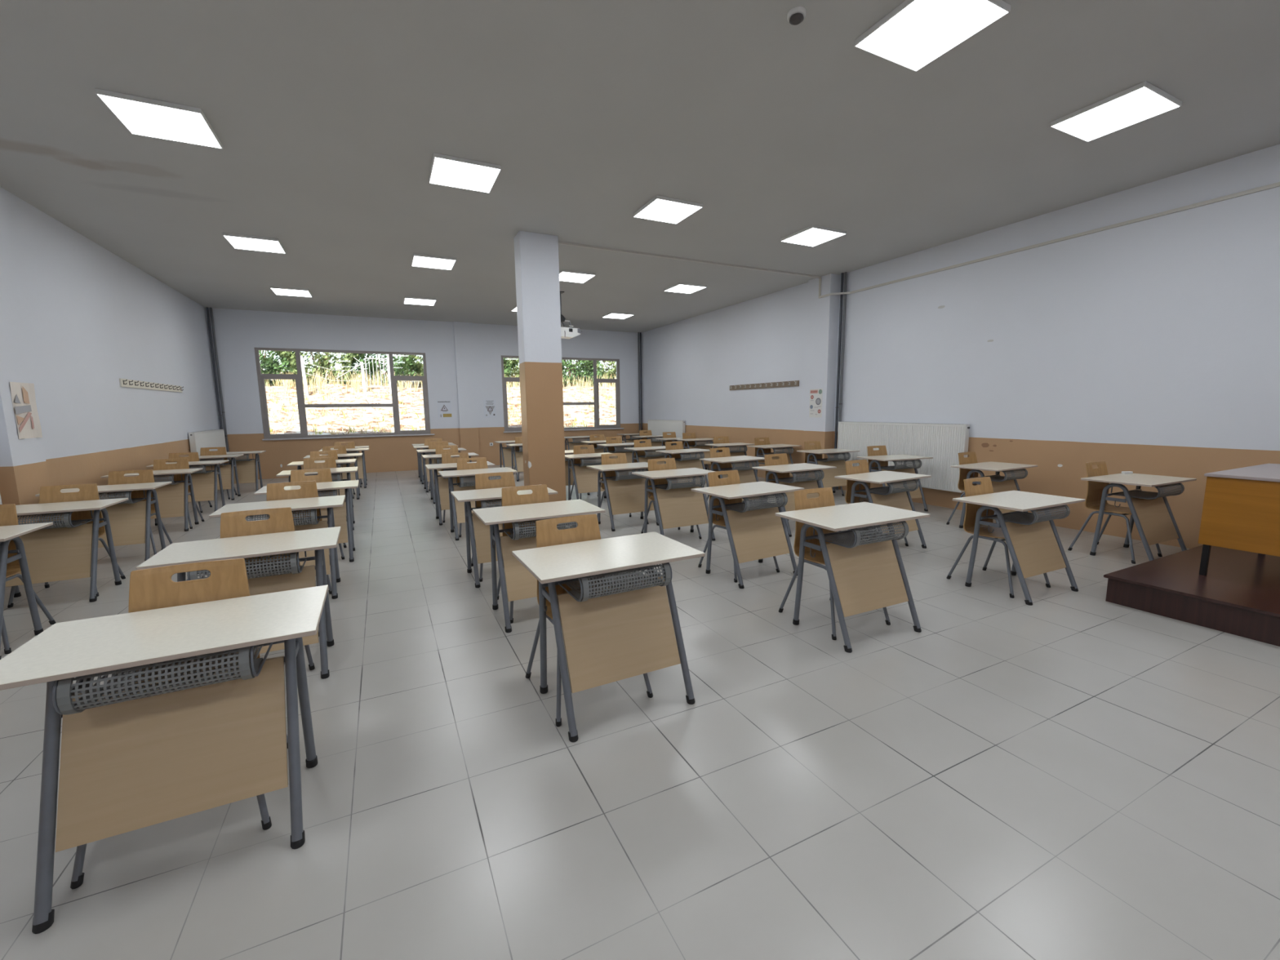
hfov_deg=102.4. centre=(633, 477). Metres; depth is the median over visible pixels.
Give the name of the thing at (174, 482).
tray
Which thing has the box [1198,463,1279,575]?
desk
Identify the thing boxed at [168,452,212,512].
chair
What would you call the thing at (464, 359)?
wall
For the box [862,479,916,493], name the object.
tray
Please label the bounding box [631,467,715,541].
school desk
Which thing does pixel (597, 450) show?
school desk
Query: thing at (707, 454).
school desk
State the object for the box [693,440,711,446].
tray
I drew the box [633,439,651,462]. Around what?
chair
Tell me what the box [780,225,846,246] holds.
recessed light
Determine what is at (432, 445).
chair
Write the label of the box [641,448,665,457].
tray
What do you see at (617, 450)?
tray
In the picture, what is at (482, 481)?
chair
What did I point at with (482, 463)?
chair
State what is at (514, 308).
recessed light
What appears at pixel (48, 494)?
chair
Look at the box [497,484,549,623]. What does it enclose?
chair
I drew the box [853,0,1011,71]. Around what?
recessed light
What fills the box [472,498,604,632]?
school desk
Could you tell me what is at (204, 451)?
chair
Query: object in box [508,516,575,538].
tray
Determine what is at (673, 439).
school desk
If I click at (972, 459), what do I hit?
chair
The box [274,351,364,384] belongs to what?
bush
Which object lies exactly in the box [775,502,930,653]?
school desk
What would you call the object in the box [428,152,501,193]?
recessed light
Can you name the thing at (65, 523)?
tray
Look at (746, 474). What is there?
school desk
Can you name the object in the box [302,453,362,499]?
school desk
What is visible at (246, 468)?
school desk
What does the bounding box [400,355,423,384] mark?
bush
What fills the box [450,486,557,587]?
school desk
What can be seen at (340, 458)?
tray
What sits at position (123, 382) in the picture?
coat rack
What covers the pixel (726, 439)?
chair
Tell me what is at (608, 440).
chair
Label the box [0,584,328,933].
school desk
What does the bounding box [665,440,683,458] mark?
chair
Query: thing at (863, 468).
chair
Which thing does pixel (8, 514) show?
chair
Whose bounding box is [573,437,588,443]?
tray
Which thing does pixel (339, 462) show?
school desk
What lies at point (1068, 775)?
floor
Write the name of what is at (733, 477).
chair
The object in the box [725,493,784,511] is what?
tray
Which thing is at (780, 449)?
tray
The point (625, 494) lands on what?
school desk
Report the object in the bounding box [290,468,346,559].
chair
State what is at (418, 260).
recessed light
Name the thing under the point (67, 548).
school desk
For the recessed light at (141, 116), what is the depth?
3.86 m
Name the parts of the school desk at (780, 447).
frame, panel, frame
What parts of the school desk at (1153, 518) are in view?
frame, wire rail, panel, frame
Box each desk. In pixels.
[0,522,53,659]
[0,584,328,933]
[4,497,128,602]
[35,481,172,561]
[101,467,202,531]
[136,526,341,679]
[146,459,229,511]
[182,453,243,500]
[208,494,345,599]
[213,450,266,495]
[253,480,359,562]
[275,466,358,530]
[286,458,356,505]
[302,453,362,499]
[319,448,368,488]
[320,445,368,480]
[411,442,453,479]
[413,444,458,484]
[416,448,466,492]
[422,452,479,503]
[425,461,494,525]
[438,466,517,540]
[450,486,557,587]
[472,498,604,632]
[493,440,515,467]
[505,443,523,481]
[511,531,705,742]
[564,435,596,458]
[564,449,590,495]
[564,452,617,500]
[581,440,624,462]
[586,462,658,531]
[596,442,636,472]
[617,433,639,449]
[624,445,665,475]
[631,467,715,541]
[632,435,666,455]
[655,437,689,457]
[655,448,710,487]
[676,438,719,469]
[691,481,804,588]
[699,455,764,508]
[704,442,755,467]
[747,444,801,475]
[751,462,836,537]
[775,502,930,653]
[796,448,859,493]
[834,470,931,548]
[857,454,933,511]
[951,461,1037,528]
[952,490,1085,605]
[1080,473,1196,560]
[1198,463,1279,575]
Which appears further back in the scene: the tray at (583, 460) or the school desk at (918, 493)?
the tray at (583, 460)
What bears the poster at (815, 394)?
attached to the wall at (1151, 346)
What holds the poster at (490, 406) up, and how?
attached to the wall at (464, 359)
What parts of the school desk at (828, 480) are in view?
frame, panel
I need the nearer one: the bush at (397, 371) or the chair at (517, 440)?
the chair at (517, 440)
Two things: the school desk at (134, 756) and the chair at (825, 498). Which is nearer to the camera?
the school desk at (134, 756)
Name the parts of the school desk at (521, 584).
frame, wire rail, panel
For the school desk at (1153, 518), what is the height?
0.755 m
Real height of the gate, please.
1.156 m
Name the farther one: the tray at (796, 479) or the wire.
the wire
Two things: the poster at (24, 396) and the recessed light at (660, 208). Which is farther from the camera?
the recessed light at (660, 208)
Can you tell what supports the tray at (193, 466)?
on the school desk at (202, 481)
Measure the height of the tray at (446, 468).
0.127 m
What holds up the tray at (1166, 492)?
on the school desk at (1153, 518)
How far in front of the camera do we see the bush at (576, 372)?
26.84 m
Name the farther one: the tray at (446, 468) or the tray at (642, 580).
the tray at (446, 468)
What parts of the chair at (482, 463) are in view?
frame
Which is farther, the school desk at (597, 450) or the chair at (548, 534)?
the school desk at (597, 450)
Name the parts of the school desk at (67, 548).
frame, panel, wire rail, frame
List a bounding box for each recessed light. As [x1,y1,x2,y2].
[94,88,222,148]
[222,232,285,253]
[270,286,311,297]
[403,296,436,305]
[411,253,456,270]
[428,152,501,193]
[511,305,516,311]
[559,269,595,283]
[602,311,634,319]
[632,195,702,223]
[663,282,706,293]
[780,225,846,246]
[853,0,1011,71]
[1049,80,1182,142]
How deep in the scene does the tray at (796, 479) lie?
6.03 m
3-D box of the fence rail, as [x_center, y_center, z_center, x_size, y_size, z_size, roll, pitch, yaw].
[-11.254,-4.322,20.293,0.949,0.858,0.053,-3,8,-20]
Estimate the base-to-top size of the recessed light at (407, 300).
0.034 m
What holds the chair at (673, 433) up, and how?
on the floor
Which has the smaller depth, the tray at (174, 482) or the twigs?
the tray at (174, 482)
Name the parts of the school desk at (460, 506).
frame, panel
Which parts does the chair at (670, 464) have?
frame, frame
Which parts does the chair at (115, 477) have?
frame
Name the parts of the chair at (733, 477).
frame, frame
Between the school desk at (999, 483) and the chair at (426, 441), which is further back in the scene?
the chair at (426, 441)
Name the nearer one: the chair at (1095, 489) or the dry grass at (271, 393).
the chair at (1095, 489)
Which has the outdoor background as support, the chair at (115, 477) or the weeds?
the weeds
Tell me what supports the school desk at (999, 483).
on the floor
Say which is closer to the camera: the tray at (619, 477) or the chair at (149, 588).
the chair at (149, 588)
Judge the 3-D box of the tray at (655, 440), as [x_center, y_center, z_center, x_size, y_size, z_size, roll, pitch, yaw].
[0.496,-1.007,13.552,0.417,0.127,0.334,-4,9,-26]
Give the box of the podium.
[1103,545,1279,646]
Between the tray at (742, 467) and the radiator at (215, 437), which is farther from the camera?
the radiator at (215, 437)
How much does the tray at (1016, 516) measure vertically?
0.122 m
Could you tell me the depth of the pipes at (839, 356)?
8.87 m
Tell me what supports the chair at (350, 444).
on the floor
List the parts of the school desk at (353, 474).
panel, frame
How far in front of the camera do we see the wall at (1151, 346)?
6.12 m
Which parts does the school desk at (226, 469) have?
panel, frame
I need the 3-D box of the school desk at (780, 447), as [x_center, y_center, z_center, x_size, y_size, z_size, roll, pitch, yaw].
[2.674,-0.230,9.728,0.850,0.750,0.581,-5,9,-27]
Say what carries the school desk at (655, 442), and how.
on the floor
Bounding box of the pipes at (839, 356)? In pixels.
[832,271,847,489]
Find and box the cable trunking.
[558,182,1279,297]
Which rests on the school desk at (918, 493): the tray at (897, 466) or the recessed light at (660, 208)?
the tray at (897, 466)
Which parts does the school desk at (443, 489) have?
frame, panel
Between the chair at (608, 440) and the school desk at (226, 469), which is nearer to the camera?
the school desk at (226, 469)
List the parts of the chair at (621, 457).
frame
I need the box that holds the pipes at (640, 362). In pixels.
[637,332,642,430]
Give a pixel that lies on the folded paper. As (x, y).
(1122, 472)
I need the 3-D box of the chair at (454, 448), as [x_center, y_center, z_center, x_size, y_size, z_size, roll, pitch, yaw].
[-3.116,-0.087,8.710,0.529,0.889,0.530,-4,9,-26]
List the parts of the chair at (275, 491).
frame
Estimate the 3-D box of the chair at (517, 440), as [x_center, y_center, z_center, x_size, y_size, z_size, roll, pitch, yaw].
[-2.334,-0.432,11.191,0.529,0.889,0.530,-4,9,-26]
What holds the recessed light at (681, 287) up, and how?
in the ceiling
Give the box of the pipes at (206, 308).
[205,306,230,458]
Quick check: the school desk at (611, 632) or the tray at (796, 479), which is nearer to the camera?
the school desk at (611, 632)
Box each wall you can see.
[0,186,219,524]
[204,307,640,479]
[641,143,1279,548]
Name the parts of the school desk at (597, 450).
panel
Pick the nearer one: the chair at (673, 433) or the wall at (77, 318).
the wall at (77, 318)
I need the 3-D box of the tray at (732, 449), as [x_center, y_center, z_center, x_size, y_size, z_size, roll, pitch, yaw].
[1.946,-0.571,10.182,0.417,0.127,0.334,-4,8,-23]
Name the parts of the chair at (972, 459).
frame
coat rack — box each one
[119,378,183,392]
[729,380,799,390]
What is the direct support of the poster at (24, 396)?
attached to the wall at (77, 318)
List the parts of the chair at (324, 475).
frame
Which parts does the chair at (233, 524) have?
frame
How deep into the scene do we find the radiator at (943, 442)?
7.63 m
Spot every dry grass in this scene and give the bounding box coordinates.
[265,366,616,395]
[266,386,615,435]
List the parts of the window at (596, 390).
sash, sill, sash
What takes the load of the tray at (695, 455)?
on the school desk at (682, 462)
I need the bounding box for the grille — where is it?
[839,421,959,424]
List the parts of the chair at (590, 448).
frame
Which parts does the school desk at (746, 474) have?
frame, panel, frame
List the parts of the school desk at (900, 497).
frame, wire rail, panel, frame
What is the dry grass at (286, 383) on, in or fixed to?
on the outdoor background
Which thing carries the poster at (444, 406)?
attached to the wall at (464, 359)
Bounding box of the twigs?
[267,391,616,434]
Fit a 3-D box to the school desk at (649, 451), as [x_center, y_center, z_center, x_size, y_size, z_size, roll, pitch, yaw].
[0.333,-0.178,9.572,0.850,0.750,0.581,-4,9,-26]
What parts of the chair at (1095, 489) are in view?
frame, frame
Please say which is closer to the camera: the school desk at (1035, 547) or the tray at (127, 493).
the school desk at (1035, 547)
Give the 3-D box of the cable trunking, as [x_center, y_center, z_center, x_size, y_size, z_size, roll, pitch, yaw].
[3.127,-2.647,4.031,5.032,0.362,8.875,-4,9,-26]
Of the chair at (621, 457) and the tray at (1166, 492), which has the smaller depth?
the tray at (1166, 492)
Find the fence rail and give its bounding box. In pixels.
[336,356,359,378]
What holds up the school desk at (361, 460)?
on the floor
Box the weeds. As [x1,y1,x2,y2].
[269,391,613,434]
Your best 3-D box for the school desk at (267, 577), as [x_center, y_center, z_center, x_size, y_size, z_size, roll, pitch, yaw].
[-2.150,0.750,2.954,0.850,0.745,0.581,-5,9,-27]
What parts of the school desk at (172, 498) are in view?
panel, wire rail, frame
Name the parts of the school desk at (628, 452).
frame, panel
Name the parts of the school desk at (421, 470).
frame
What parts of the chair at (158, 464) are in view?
frame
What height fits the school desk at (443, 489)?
0.750 m
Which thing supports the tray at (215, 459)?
on the school desk at (226, 469)
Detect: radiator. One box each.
[188,429,226,455]
[647,419,684,441]
[837,421,969,493]
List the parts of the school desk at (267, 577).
frame, wire rail, panel, wire rail, frame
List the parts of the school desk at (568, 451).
panel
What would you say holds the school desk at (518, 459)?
on the floor
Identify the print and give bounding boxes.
[14,386,34,431]
[484,400,494,416]
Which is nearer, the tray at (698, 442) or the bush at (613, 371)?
the tray at (698, 442)
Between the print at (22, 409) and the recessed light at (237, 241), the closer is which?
the print at (22, 409)
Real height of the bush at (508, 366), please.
4.417 m
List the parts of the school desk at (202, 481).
panel, frame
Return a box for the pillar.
[513,231,566,502]
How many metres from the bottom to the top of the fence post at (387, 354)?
1.700 m
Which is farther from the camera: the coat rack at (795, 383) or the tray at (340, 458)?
the coat rack at (795, 383)
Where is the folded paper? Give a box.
[1121,471,1133,473]
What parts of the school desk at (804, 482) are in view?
frame, wire rail, panel, frame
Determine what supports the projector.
hanging from the ceiling
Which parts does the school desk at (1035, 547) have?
frame, wire rail, panel, frame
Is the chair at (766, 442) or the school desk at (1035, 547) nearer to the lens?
the school desk at (1035, 547)
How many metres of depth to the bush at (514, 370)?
25.18 m
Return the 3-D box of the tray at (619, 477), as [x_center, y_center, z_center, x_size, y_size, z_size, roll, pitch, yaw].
[-0.076,-0.057,6.529,0.417,0.128,0.334,-5,9,-27]
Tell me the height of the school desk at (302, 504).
0.750 m
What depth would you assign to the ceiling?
4.19 m
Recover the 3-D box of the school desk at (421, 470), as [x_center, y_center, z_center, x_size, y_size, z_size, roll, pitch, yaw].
[-4.152,-0.292,10.854,0.850,0.750,0.581,-4,9,-26]
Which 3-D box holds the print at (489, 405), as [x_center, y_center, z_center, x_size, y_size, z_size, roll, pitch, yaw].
[-3.820,-1.843,13.682,0.250,0.403,0.001,-4,9,-26]
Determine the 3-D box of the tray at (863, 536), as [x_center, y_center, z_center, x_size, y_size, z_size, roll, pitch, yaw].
[1.486,0.337,3.372,0.417,0.130,0.334,-4,8,-25]
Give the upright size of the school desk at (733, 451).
0.750 m
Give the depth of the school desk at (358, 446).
10.84 m
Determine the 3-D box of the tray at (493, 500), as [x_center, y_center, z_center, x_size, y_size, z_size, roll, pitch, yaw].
[-1.141,0.222,4.596,0.417,0.127,0.334,-4,9,-26]
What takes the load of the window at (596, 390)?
in the wall at (464, 359)
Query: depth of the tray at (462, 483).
5.99 m
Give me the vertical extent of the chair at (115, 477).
0.889 m
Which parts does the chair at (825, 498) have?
frame, frame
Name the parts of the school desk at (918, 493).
frame, panel, frame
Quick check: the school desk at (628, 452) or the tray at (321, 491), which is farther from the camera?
the school desk at (628, 452)
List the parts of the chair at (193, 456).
frame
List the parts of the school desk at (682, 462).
frame, panel, frame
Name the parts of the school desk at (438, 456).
frame, panel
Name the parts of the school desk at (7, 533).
frame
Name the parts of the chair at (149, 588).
frame, frame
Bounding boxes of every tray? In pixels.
[17,511,86,529]
[71,644,263,710]
[98,491,141,504]
[153,474,178,484]
[188,464,209,473]
[196,552,300,579]
[199,457,226,466]
[226,453,247,461]
[248,509,315,525]
[305,472,337,481]
[317,489,333,497]
[337,457,346,464]
[445,467,457,478]
[459,475,498,486]
[485,498,502,507]
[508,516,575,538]
[564,564,665,599]
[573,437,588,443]
[577,457,601,466]
[608,468,647,479]
[613,445,634,452]
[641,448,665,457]
[648,436,662,442]
[656,475,702,488]
[675,452,702,460]
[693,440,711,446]
[719,445,745,453]
[720,460,756,471]
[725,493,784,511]
[766,447,791,453]
[777,470,821,482]
[817,452,848,461]
[824,521,904,546]
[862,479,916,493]
[880,459,919,469]
[990,468,1025,480]
[990,505,1066,523]
[1114,483,1182,497]
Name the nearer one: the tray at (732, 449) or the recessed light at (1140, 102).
the recessed light at (1140, 102)
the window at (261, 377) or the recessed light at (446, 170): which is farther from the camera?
the window at (261, 377)
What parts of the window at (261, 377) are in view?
sash, sill, sash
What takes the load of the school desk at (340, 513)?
on the floor
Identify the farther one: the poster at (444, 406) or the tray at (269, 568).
the poster at (444, 406)
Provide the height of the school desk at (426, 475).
0.750 m
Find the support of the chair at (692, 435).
on the floor
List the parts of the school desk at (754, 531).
frame, wire rail, panel, frame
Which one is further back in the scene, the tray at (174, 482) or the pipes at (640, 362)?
the pipes at (640, 362)
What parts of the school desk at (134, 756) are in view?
frame, wire rail, panel, wire rail, frame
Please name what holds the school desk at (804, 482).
on the floor
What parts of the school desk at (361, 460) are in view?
panel, frame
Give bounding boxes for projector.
[560,291,582,338]
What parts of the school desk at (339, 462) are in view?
panel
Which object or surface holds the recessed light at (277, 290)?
in the ceiling
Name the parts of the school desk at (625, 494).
frame, panel, frame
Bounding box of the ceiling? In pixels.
[0,0,1279,333]
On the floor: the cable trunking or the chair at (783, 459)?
the chair at (783, 459)
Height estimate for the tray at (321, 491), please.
0.127 m
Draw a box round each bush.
[258,350,297,386]
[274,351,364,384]
[341,353,418,386]
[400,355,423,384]
[503,357,519,384]
[503,357,564,386]
[561,359,603,386]
[581,360,616,386]
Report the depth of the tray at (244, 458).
9.59 m
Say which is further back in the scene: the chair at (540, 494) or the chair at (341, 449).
the chair at (341, 449)
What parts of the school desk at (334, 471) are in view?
panel, frame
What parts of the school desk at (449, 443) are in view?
frame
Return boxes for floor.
[0,465,1279,959]
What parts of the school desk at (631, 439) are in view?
frame, panel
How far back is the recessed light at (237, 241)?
6.69 m
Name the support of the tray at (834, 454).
on the school desk at (828, 480)
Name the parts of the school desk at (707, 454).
frame, panel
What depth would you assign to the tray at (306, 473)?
6.40 m
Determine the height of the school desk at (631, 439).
0.750 m
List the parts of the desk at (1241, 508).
leg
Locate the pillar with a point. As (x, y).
(535, 255)
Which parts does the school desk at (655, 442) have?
panel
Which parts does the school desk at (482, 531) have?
frame, panel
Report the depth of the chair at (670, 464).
6.05 m
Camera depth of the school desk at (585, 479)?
8.09 m
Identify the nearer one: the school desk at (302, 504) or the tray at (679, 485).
the school desk at (302, 504)
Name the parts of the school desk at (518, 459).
frame, panel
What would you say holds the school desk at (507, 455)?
on the floor
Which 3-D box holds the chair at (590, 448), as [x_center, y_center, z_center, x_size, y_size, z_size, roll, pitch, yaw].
[-0.727,-0.072,8.371,0.529,0.889,0.530,-4,9,-26]
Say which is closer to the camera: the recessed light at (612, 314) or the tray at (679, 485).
the tray at (679, 485)
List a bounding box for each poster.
[9,382,43,439]
[436,400,452,417]
[483,400,497,417]
[808,388,822,417]
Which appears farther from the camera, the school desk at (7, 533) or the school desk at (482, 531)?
the school desk at (482, 531)
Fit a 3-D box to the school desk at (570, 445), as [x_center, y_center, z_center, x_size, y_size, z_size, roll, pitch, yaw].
[-1.461,-0.713,13.714,0.850,0.750,0.581,-4,9,-26]
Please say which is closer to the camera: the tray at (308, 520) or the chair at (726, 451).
the tray at (308, 520)
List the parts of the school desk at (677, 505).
frame, panel, frame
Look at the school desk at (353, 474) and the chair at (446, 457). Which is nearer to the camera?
the chair at (446, 457)
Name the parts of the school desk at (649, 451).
frame, panel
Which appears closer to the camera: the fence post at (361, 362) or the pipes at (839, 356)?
the pipes at (839, 356)
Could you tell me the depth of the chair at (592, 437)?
11.93 m
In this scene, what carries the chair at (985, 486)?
on the floor
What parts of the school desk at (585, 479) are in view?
frame, panel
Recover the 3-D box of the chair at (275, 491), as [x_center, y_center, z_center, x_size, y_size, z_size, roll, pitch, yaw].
[-2.840,0.505,4.296,0.529,0.889,0.530,-5,9,-27]
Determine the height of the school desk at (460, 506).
0.750 m
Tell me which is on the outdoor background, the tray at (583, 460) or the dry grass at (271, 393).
the dry grass at (271, 393)
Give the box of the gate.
[364,357,389,387]
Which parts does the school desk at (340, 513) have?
panel, frame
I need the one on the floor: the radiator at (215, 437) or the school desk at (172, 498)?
the school desk at (172, 498)
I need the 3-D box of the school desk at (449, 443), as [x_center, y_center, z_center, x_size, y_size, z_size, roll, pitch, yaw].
[-4.467,-0.378,11.518,0.850,0.750,0.581,-4,9,-26]
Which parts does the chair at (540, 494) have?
frame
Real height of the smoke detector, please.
0.046 m
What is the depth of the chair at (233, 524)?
3.18 m
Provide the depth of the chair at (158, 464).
6.92 m
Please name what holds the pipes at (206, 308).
attached to the wall at (464, 359)
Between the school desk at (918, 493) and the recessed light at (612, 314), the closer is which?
the school desk at (918, 493)
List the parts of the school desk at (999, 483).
frame, wire rail, panel, frame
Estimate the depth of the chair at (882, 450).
7.57 m
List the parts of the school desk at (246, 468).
panel, frame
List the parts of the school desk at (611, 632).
frame, wire rail, panel, wire rail, frame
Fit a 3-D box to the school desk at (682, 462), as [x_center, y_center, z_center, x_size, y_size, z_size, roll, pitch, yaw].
[0.895,-0.094,8.895,0.850,0.750,0.581,-5,9,-29]
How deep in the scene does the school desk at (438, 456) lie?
8.41 m
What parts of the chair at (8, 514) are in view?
frame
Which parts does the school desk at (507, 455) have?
frame, panel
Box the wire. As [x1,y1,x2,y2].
[305,362,360,381]
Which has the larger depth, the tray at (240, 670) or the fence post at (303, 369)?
the fence post at (303, 369)
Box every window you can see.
[254,347,434,440]
[501,355,623,432]
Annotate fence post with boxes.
[300,355,308,395]
[360,361,366,392]
[386,354,391,393]
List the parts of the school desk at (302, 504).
panel, wire rail, frame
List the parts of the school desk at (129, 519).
panel, wire rail, frame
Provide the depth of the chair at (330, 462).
6.79 m
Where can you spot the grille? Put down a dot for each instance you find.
(840, 422)
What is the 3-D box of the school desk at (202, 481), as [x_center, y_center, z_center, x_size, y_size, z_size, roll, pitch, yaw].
[-6.707,0.150,7.818,0.850,0.750,0.581,-4,9,-26]
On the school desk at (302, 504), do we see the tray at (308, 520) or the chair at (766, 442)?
the tray at (308, 520)
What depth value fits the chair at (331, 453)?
7.97 m
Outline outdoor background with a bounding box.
[265,371,616,435]
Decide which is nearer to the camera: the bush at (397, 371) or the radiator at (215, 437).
the radiator at (215, 437)
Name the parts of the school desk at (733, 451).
panel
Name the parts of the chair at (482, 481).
frame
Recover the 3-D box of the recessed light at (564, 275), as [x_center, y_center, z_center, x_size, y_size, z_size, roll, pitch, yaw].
[-1.021,-3.384,8.665,0.580,0.034,0.580,-4,9,-26]
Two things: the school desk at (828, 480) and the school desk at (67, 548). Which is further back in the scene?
the school desk at (828, 480)
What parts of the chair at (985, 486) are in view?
frame, frame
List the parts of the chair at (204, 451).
frame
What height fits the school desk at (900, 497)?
0.750 m
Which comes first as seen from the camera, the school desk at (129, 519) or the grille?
the school desk at (129, 519)
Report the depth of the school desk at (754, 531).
4.46 m
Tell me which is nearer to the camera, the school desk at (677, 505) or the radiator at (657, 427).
the school desk at (677, 505)
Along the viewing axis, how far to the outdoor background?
18.59 m
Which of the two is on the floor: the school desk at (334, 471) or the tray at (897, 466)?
the school desk at (334, 471)
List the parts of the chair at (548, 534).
frame, frame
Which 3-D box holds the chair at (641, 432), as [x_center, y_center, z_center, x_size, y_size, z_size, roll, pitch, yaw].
[0.411,-0.809,13.725,0.529,0.889,0.530,-4,9,-26]
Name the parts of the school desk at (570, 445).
frame, panel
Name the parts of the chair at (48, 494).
frame, frame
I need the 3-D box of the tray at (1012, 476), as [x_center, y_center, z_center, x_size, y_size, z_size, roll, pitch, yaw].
[4.326,-0.049,6.068,0.417,0.127,0.334,-5,9,-28]
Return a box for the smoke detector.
[786,6,806,25]
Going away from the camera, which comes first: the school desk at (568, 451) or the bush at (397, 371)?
the school desk at (568, 451)
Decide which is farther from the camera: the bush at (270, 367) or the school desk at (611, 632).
the bush at (270, 367)
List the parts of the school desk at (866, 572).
frame, wire rail, panel, frame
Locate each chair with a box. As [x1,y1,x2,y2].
[0,503,56,653]
[7,483,125,608]
[70,558,288,888]
[107,469,172,555]
[153,457,204,528]
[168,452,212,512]
[200,446,237,499]
[220,506,319,670]
[266,480,332,594]
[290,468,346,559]
[303,457,346,521]
[310,450,337,467]
[322,445,355,498]
[333,441,362,487]
[422,438,442,476]
[427,441,448,491]
[434,444,458,492]
[440,452,469,522]
[453,457,488,537]
[471,471,515,582]
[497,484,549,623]
[513,436,522,479]
[525,514,653,726]
[570,444,595,499]
[589,434,604,447]
[596,453,648,524]
[605,436,622,451]
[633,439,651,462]
[639,430,652,443]
[640,457,702,538]
[662,431,676,454]
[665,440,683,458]
[682,432,709,470]
[697,470,779,582]
[706,447,751,501]
[713,435,729,451]
[754,437,770,464]
[764,453,789,520]
[778,487,890,639]
[804,440,844,495]
[837,459,908,546]
[866,445,888,471]
[946,451,978,524]
[946,476,1050,598]
[1067,461,1162,564]
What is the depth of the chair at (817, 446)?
8.72 m
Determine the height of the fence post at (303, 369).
1.582 m
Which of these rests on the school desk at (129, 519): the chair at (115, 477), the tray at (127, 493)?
the tray at (127, 493)
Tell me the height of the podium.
0.203 m
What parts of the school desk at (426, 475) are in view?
frame, panel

